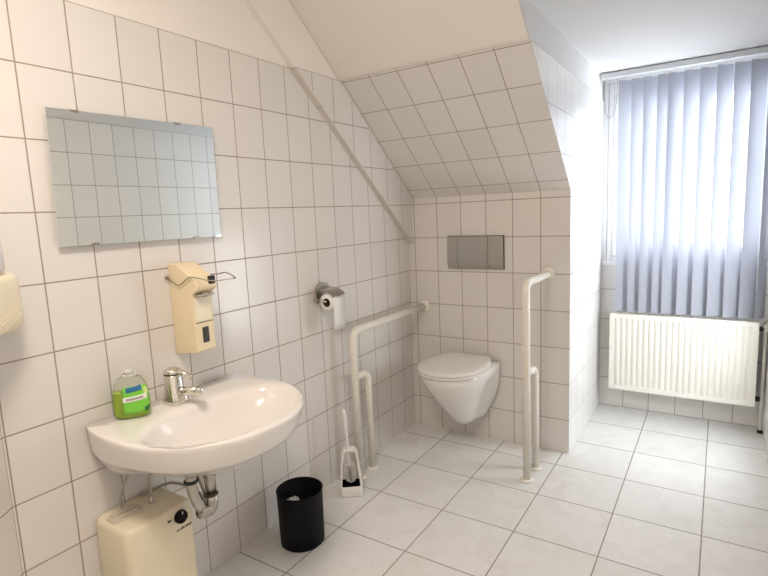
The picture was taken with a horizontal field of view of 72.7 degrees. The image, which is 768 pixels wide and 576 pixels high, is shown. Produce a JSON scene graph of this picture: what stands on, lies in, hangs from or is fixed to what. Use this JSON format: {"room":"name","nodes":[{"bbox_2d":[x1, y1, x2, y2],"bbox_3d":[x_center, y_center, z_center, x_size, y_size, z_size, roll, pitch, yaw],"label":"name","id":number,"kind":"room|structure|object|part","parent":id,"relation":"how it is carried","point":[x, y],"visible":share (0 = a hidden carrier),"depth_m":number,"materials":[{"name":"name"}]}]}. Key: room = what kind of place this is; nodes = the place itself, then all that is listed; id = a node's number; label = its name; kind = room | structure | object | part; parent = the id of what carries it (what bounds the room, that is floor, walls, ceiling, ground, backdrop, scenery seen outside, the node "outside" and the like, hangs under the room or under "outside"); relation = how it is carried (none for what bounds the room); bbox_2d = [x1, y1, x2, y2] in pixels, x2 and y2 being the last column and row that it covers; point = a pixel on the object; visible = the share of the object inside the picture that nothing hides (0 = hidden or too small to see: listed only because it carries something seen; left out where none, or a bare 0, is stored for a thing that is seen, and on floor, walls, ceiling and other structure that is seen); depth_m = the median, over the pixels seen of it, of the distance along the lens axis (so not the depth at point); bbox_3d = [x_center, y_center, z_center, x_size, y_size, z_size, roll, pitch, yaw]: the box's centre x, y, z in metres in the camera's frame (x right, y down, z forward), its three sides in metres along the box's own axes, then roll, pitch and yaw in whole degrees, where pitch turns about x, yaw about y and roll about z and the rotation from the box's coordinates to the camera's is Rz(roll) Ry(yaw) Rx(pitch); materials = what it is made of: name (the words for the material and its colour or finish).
{"room":"public restroom","nodes":[
{"label":"public restroom","id":0,"kind":"room"},
{"bbox_2d":[0,427,22,575],"bbox_3d":[-1.048,0.048,0.647,0.100,2.500,1.400,-3,8,-4],"label":"wall","id":1,"kind":"structure","parent":0,"point":[10,559],"depth_m":1.41,"materials":[{"name":"tile"}]},
{"bbox_2d":[0,236,4,271],"bbox_3d":[-0.988,-0.080,1.168,0.101,0.118,0.255,-3,8,-4],"label":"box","id":2,"kind":"object","parent":1,"relation":"attached to","point":[2,265],"visible":1,"depth_m":1.29,"materials":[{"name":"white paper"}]},
{"bbox_2d":[0,271,22,334],"bbox_3d":[-0.985,0.052,1.227,0.103,0.160,0.294,-3,8,-4],"label":"wall dispenser","id":3,"kind":"object","parent":1,"relation":"attached to","point":[11,312],"visible":0.99,"depth_m":1.31,"materials":[{"name":"beige plastic"}]},
{"bbox_2d":[0,0,415,575],"bbox_3d":[-0.480,-0.214,2.313,0.100,2.500,2.387,3,10,33],"label":"wall","id":4,"kind":"structure","parent":0,"point":[297,214],"depth_m":1.86,"materials":[{"name":"tile"}]},
{"bbox_2d":[44,107,220,246],"bbox_3d":[-0.787,-0.352,1.710,0.021,0.400,0.582,3,10,33],"label":"wall mirror","id":5,"kind":"object","parent":4,"relation":"attached to","point":[115,179],"visible":1,"depth_m":1.66,"materials":[{"name":"silver mirror glass"},{"name":"chrome metal"}]},
{"bbox_2d":[96,488,197,575],"bbox_3d":[-0.753,0.888,1.691,0.198,0.418,0.233,3,10,33],"label":"water heater","id":6,"kind":"object","parent":4,"relation":"attached to","point":[154,535],"visible":0.98,"depth_m":1.62,"materials":[{"name":"beige plastic"}]},
{"bbox_2d":[120,475,129,508],"bbox_3d":[-0.818,0.642,1.655,0.044,0.120,0.011,-9,10,-37],"label":"supply hose","id":7,"kind":"object","parent":6,"relation":"attached to","point":[127,476],"visible":0.83,"depth_m":1.65,"materials":[{"name":"beige"}]},
{"bbox_2d":[147,475,152,496],"bbox_3d":[-0.760,0.624,1.692,0.011,0.107,0.019,-2,8,6],"label":"supply pipe","id":8,"kind":"object","parent":6,"relation":"attached to","point":[148,476],"visible":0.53,"depth_m":1.69,"materials":[{"name":"beige"}]},
{"bbox_2d":[139,477,204,501],"bbox_3d":[-0.689,0.652,1.751,0.244,0.173,0.093,-1,8,10],"label":"supply hose","id":9,"kind":"object","parent":6,"relation":"attached to","point":[199,481],"visible":0.44,"depth_m":1.76,"materials":[{"name":"beige"}]},
{"bbox_3d":[-0.650,0.734,1.673,0.016,0.043,0.043,3,10,33],"label":"knob","id":10,"kind":"part","parent":6,"relation":"part of","materials":[{"name":"black plastic"}]},
{"bbox_2d":[85,374,303,476],"bbox_3d":[-0.533,0.474,1.695,0.530,0.173,0.620,3,10,33],"label":"washbasin","id":11,"kind":"object","parent":4,"relation":"attached to","point":[238,419],"visible":0.93,"depth_m":1.60,"materials":[{"name":"white ceramic"}]},
{"bbox_2d":[112,368,150,419],"bbox_3d":[-0.794,0.328,1.635,0.107,0.154,0.060,-4,8,-13],"label":"soap bottle","id":12,"kind":"object","parent":11,"relation":"on","point":[131,396],"visible":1,"depth_m":1.61,"materials":[{"name":"green plastic"}]},
{"bbox_2d":[163,366,204,405],"bbox_3d":[-0.669,0.328,1.733,0.162,0.118,0.068,3,10,33],"label":"faucet","id":13,"kind":"object","parent":11,"relation":"on","point":[175,393],"visible":1,"depth_m":1.73,"materials":[{"name":"silver metal"}]},
{"bbox_3d":[-0.669,0.286,1.739,0.064,0.037,0.026,0,9,19],"label":"lever","id":14,"kind":"part","parent":13,"relation":"part of","materials":[{"name":"silver metal"}]},
{"bbox_3d":[-0.658,0.347,1.736,0.101,0.051,0.043,3,10,33],"label":"spout","id":15,"kind":"part","parent":13,"relation":"part of","materials":[{"name":"silver metal"}]},
{"bbox_2d":[183,474,218,518],"bbox_3d":[-0.676,0.648,1.714,0.284,0.162,0.112,3,10,33],"label":"trap","id":16,"kind":"object","parent":11,"relation":"attached to","point":[203,509],"visible":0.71,"depth_m":1.65,"materials":[{"name":"silver metal"}]},
{"bbox_2d":[165,261,235,353],"bbox_3d":[-0.619,0.074,1.795,0.252,0.322,0.108,3,10,33],"label":"soap dispenser","id":17,"kind":"object","parent":4,"relation":"attached to","point":[191,286],"visible":1,"depth_m":1.79,"materials":[{"name":"beige plastic"}]},
{"bbox_3d":[-0.623,-0.031,1.780,0.252,0.040,0.108,3,10,33],"label":"elbow lever","id":18,"kind":"part","parent":17,"relation":"part of","materials":[{"name":"grey metal"}]},
{"bbox_3d":[-0.624,0.070,1.800,0.004,0.085,0.064,3,10,33],"label":"panel","id":19,"kind":"part","parent":17,"relation":"part of","materials":[{"name":"beige plastic"}]},
{"bbox_2d":[243,0,412,240],"bbox_3d":[-0.290,-0.828,2.450,0.036,1.340,1.580,3,10,33],"label":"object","id":20,"kind":"structure","parent":4,"relation":"attached to","point":[278,19],"depth_m":2.47,"materials":[{"name":"paint"}]},
{"bbox_2d":[314,282,344,303],"bbox_3d":[-0.259,0.023,2.479,0.111,0.095,0.127,3,10,33],"label":"toilet paper holder","id":21,"kind":"object","parent":4,"relation":"attached to","point":[322,288],"visible":0.93,"depth_m":2.47,"materials":[{"name":"silver metal"}]},
{"bbox_3d":[-0.273,0.051,2.479,0.068,0.020,0.105,3,10,33],"label":"arm","id":22,"kind":"part","parent":21,"relation":"part of","materials":[{"name":"silver metal"}]},
{"bbox_3d":[-0.296,0.020,2.514,0.012,0.095,0.108,3,10,33],"label":"wall plate","id":23,"kind":"part","parent":21,"relation":"part of","materials":[{"name":"silver metal"}]},
{"bbox_2d":[320,294,344,330],"bbox_3d":[-0.242,0.108,2.476,0.081,0.172,0.088,3,10,33],"label":"toilet paper roll","id":24,"kind":"object","parent":21,"relation":"hanging from","point":[337,303],"visible":0.93,"depth_m":2.45,"materials":[{"name":"white paper"}]},
{"bbox_2d":[291,67,413,242],"bbox_3d":[-0.113,-0.616,2.733,0.034,0.832,0.980,3,10,33],"label":"trim","id":25,"kind":"structure","parent":4,"relation":"attached to","point":[295,71],"depth_m":2.61,"materials":[{"name":"beige tile"}]},
{"bbox_2d":[289,0,569,198],"bbox_3d":[0.210,-0.970,2.354,0.959,1.075,1.362,3,10,33],"label":"ceiling","id":26,"kind":"structure","parent":0,"point":[451,92],"depth_m":2.37,"materials":[{"name":"tile"}]},
{"bbox_2d":[206,403,767,575],"bbox_3d":[0.312,1.127,1.814,2.120,0.080,4.530,3,10,33],"label":"floor","id":27,"kind":"structure","parent":0,"point":[639,492],"depth_m":2.34,"materials":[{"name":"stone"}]},
{"bbox_2d":[276,477,324,552],"bbox_3d":[-0.347,0.945,2.185,0.193,0.230,0.193,3,10,33],"label":"waste bin","id":28,"kind":"object","parent":27,"relation":"on","point":[301,522],"visible":1,"depth_m":2.12,"materials":[{"name":"black plastic"}]},
{"bbox_2d":[287,496,299,499],"bbox_3d":[-0.371,0.963,2.212,0.078,0.171,0.062,-1,8,12],"label":"crumpled tissue","id":29,"kind":"object","parent":28,"relation":"in","point":[294,497],"visible":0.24,"depth_m":2.20,"materials":[{"name":"white paper"}]},
{"bbox_2d":[340,446,362,497],"bbox_3d":[-0.163,0.887,2.540,0.112,0.229,0.096,-3,8,-5],"label":"brush holder","id":30,"kind":"object","parent":27,"relation":"on","point":[347,489],"visible":0.97,"depth_m":2.51,"materials":[{"name":"white plastic"}]},
{"bbox_2d":[342,409,357,482],"bbox_3d":[-0.171,0.763,2.518,0.081,0.373,0.081,3,10,33],"label":"toilet brush","id":31,"kind":"object","parent":30,"relation":"in","point":[350,474],"visible":0.97,"depth_m":2.52,"materials":[{"name":"white plastic"}]},
{"bbox_3d":[-0.179,0.741,2.513,0.029,0.328,0.019,-2,8,3],"label":"handle","id":32,"kind":"part","parent":31,"relation":"part of","materials":[{"name":"white plastic"}]},
{"bbox_2d":[340,477,362,497],"bbox_3d":[-0.160,0.976,2.552,0.112,0.050,0.096,-3,8,-5],"label":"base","id":33,"kind":"object","parent":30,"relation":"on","point":[347,489],"depth_m":2.51,"materials":[{"name":"white plastic"}]},
{"bbox_2d":[409,189,570,453],"bbox_3d":[0.604,0.176,3.054,0.959,1.425,0.100,3,10,33],"label":"wall","id":34,"kind":"structure","parent":0,"point":[474,311],"depth_m":2.96,"materials":[{"name":"tile"}]},
{"bbox_2d":[349,300,429,479],"bbox_3d":[0.052,0.528,2.938,0.074,0.808,0.785,3,10,33],"label":"grab rail","id":35,"kind":"object","parent":34,"relation":"attached to","point":[423,305],"visible":0.86,"depth_m":2.68,"materials":[{"name":"white metal"}]},
{"bbox_3d":[-0.098,0.694,2.714,0.035,0.546,0.129,3,10,33],"label":"support post","id":36,"kind":"part","parent":35,"relation":"part of","materials":[{"name":"white metal"}]},
{"bbox_2d":[417,351,499,423],"bbox_3d":[0.399,0.597,2.908,0.371,0.383,0.481,3,10,33],"label":"toilet","id":37,"kind":"object","parent":34,"relation":"attached to","point":[465,385],"visible":1,"depth_m":2.81,"materials":[{"name":"white ceramic"}]},
{"bbox_3d":[0.385,0.439,2.876,0.369,0.014,0.456,3,10,33],"label":"seat","id":38,"kind":"part","parent":37,"relation":"part of","materials":[{"name":"white plastic"}]},
{"bbox_3d":[0.385,0.419,2.873,0.371,0.022,0.458,3,10,33],"label":"lid","id":39,"kind":"part","parent":37,"relation":"part of","materials":[{"name":"white plastic"}]},
{"bbox_2d":[447,235,504,268],"bbox_3d":[0.517,-0.202,2.969,0.343,0.190,0.025,3,10,33],"label":"flush plate","id":40,"kind":"object","parent":34,"relation":"attached to","point":[484,251],"visible":1,"depth_m":2.96,"materials":[{"name":"grey metal"}]},
{"bbox_3d":[0.399,-0.207,3.040,0.063,0.186,0.018,3,10,33],"label":"panel","id":41,"kind":"part","parent":40,"relation":"part of","materials":[{"name":"grey"}]},
{"bbox_2d":[520,267,554,483],"bbox_3d":[0.783,0.424,2.669,0.074,1.026,0.415,3,10,33],"label":"grab rail","id":42,"kind":"object","parent":34,"relation":"attached to","point":[547,273],"visible":1,"depth_m":2.55,"materials":[{"name":"white metal"}]},
{"bbox_3d":[0.743,0.665,2.624,0.035,0.556,0.154,3,10,33],"label":"support post","id":43,"kind":"part","parent":42,"relation":"part of","materials":[{"name":"white metal"}]},
{"bbox_2d":[573,49,603,445],"bbox_3d":[1.224,-0.251,3.186,0.090,2.180,0.908,3,10,33],"label":"wall","id":44,"kind":"structure","parent":0,"point":[589,82],"depth_m":3.06,"materials":[{"name":"tile"}]},
{"bbox_2d":[519,0,575,452],"bbox_3d":[0.768,-0.094,2.403,0.004,2.130,0.927,3,10,33],"label":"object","id":45,"kind":"structure","parent":44,"relation":"attached to","point":[555,55],"depth_m":2.46,"materials":[{"name":"paint"}]},
{"bbox_2d":[530,0,767,74],"bbox_3d":[1.220,-1.346,2.178,0.921,0.370,2.276,3,10,33],"label":"ceiling","id":46,"kind":"structure","parent":0,"point":[611,35],"depth_m":2.39,"materials":[{"name":"white paint"}]},
{"bbox_2d":[599,54,767,425],"bbox_3d":[1.830,-0.256,3.211,0.901,2.130,0.112,3,10,33],"label":"wall","id":47,"kind":"structure","parent":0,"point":[732,413],"depth_m":3.33,"materials":[{"name":"tile"}]},
{"bbox_2d":[602,46,767,319],"bbox_3d":[1.740,-0.566,3.043,0.888,1.462,0.077,3,10,33],"label":"vertical blind","id":48,"kind":"object","parent":47,"relation":"attached to","point":[667,138],"visible":1,"depth_m":3.01,"materials":[{"name":"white fabric"}]},
{"bbox_3d":[1.372,-1.145,3.154,0.077,0.225,0.010,3,10,33],"label":"cord","id":49,"kind":"part","parent":48,"relation":"part of","materials":[{"name":"beige plastic"}]},
{"bbox_3d":[1.711,-1.268,2.942,0.884,0.031,0.044,3,10,33],"label":"head rail","id":50,"kind":"part","parent":48,"relation":"part of","materials":[{"name":"silver metal"}]},
{"bbox_2d":[609,311,763,406],"bbox_3d":[1.818,0.409,3.189,0.796,0.490,0.150,3,10,33],"label":"radiator","id":51,"kind":"object","parent":47,"relation":"attached to","point":[713,359],"visible":1,"depth_m":3.12,"materials":[{"name":"white metal"}]},
{"bbox_2d":[611,311,757,322],"bbox_3d":[1.787,0.173,3.145,0.762,0.006,0.077,3,10,33],"label":"grille","id":52,"kind":"object","parent":51,"relation":"attached to","point":[614,314],"depth_m":3.13,"materials":[{"name":"white metal"}]},
{"bbox_3d":[1.816,0.407,3.208,0.760,0.477,0.010,3,10,33],"label":"panel","id":53,"kind":"part","parent":51,"relation":"part of","materials":[{"name":"white metal"}]},
{"bbox_2d":[756,324,767,433],"bbox_3d":[2.151,0.518,2.962,0.029,0.639,0.029,3,10,33],"label":"pipe","id":54,"kind":"object","parent":51,"relation":"attached to","point":[765,326],"visible":1,"depth_m":2.96,"materials":[{"name":"white metal"}]},
{"bbox_2d":[607,65,767,261],"bbox_3d":[1.812,-0.715,3.138,0.858,1.108,0.073,3,10,33],"label":"window","id":55,"kind":"structure","parent":47,"relation":"attached to","point":[613,94],"depth_m":3.31,"materials":[{"name":"white"}]},
{"bbox_2d":[762,333,767,460],"bbox_3d":[1.101,-0.118,1.152,0.100,2.500,4.458,3,10,33],"label":"wall","id":56,"kind":"structure","parent":0,"point":[765,399],"depth_m":2.91,"materials":[{"name":"tile"}]}
]}

